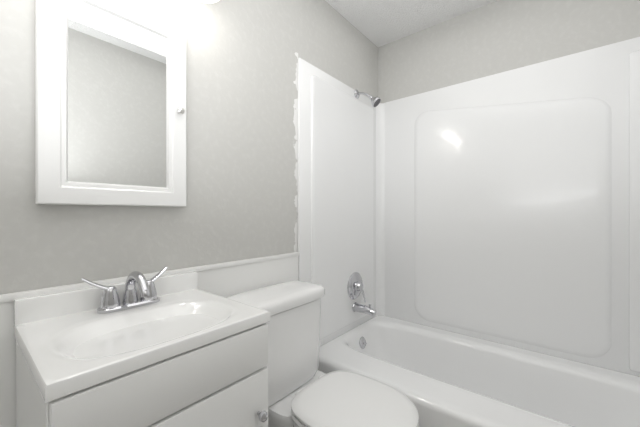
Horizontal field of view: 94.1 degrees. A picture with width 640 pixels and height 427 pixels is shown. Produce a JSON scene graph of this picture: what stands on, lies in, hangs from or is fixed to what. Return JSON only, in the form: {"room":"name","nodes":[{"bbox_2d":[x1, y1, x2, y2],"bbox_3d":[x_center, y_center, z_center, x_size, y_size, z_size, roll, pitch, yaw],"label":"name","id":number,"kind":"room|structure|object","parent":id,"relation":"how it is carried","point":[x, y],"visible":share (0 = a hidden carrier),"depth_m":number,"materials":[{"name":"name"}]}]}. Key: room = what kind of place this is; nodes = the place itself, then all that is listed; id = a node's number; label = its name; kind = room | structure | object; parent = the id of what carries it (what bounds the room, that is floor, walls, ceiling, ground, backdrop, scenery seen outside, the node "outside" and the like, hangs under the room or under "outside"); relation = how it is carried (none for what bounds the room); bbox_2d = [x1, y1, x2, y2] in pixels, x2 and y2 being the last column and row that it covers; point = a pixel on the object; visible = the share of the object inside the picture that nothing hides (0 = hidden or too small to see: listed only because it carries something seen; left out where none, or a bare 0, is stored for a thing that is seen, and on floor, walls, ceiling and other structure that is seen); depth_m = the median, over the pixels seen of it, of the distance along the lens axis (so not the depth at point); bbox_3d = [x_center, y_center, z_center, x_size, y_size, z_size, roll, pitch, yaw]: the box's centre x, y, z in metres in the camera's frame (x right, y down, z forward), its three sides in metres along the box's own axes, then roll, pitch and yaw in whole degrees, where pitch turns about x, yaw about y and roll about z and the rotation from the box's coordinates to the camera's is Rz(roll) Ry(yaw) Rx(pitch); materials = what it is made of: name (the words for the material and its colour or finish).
{"room":"bathroom","nodes":[
{"label":"bathroom","id":0,"kind":"room"},
{"bbox_2d":[0,0,377,293],"bbox_3d":[-0.453,-0.045,1.260,0.100,2.640,2.900,0,0,39],"label":"wall","id":1,"kind":"structure","parent":0,"point":[242,56],"depth_m":1.19,"materials":[{"name":"grey paint"}]},
{"bbox_2d":[35,0,185,206],"bbox_3d":[-0.613,-0.350,0.930,0.068,0.650,0.398,0,0,39],"label":"medicine cabinet mirror","id":2,"kind":"object","parent":1,"relation":"attached to","point":[110,102],"visible":1,"depth_m":0.91,"materials":[{"name":"white paint"}]},
{"bbox_2d":[0,252,298,426],"bbox_3d":[-0.689,0.688,0.877,0.019,0.970,1.805,0,0,39],"label":"wainscoting","id":3,"kind":"structure","parent":1,"relation":"attached to","point":[226,279],"depth_m":1.15,"materials":[{"name":"white"}]},
{"bbox_2d":[195,0,219,3],"bbox_3d":[-0.572,-0.910,0.892,0.180,0.240,0.600,0,0,39],"label":"sconce","id":4,"kind":"object","parent":1,"relation":"attached to","point":[208,1],"visible":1,"depth_m":1.12,"materials":[{"name":"white glass"}]},
{"bbox_2d":[325,0,496,46],"bbox_3d":[0.188,-1.315,0.733,1.560,0.100,2.700,0,0,39],"label":"ceiling","id":5,"kind":"structure","parent":0,"point":[378,23],"depth_m":1.89,"materials":[{"name":"white paint"}]},
{"bbox_2d":[378,0,639,102],"bbox_3d":[1.115,-0.045,1.783,1.660,2.640,0.100,0,0,39],"label":"wall","id":6,"kind":"structure","parent":0,"point":[496,37],"depth_m":1.77,"materials":[{"name":"grey paint"}]},
{"bbox_3d":[0.188,1.225,0.733,1.560,0.100,2.700,0,0,39],"label":"floor","id":7,"kind":"structure","parent":0,"visible":0},
{"bbox_2d":[14,267,269,426],"bbox_3d":[-0.448,0.670,0.796,0.461,1.005,0.480,0,0,39],"label":"bathroom vanity","id":8,"kind":"object","parent":7,"relation":"on","point":[137,349],"visible":1,"depth_m":0.72,"materials":[{"name":"white paint"}]},
{"bbox_2d":[227,280,418,426],"bbox_3d":[0.003,0.750,1.133,0.694,0.846,0.463,0,0,39],"label":"toilet","id":9,"kind":"object","parent":7,"relation":"on","point":[303,391],"visible":0.71,"depth_m":1.15,"materials":[{"name":"white ceramic"}]},
{"bbox_2d":[298,37,639,426],"bbox_3d":[0.762,0.172,1.432,1.556,2.003,0.888,0,0,39],"label":"bathtub","id":10,"kind":"object","parent":7,"relation":"on","point":[469,253],"visible":0.9,"depth_m":1.67,"materials":[{"name":"white plastic"}]}
]}

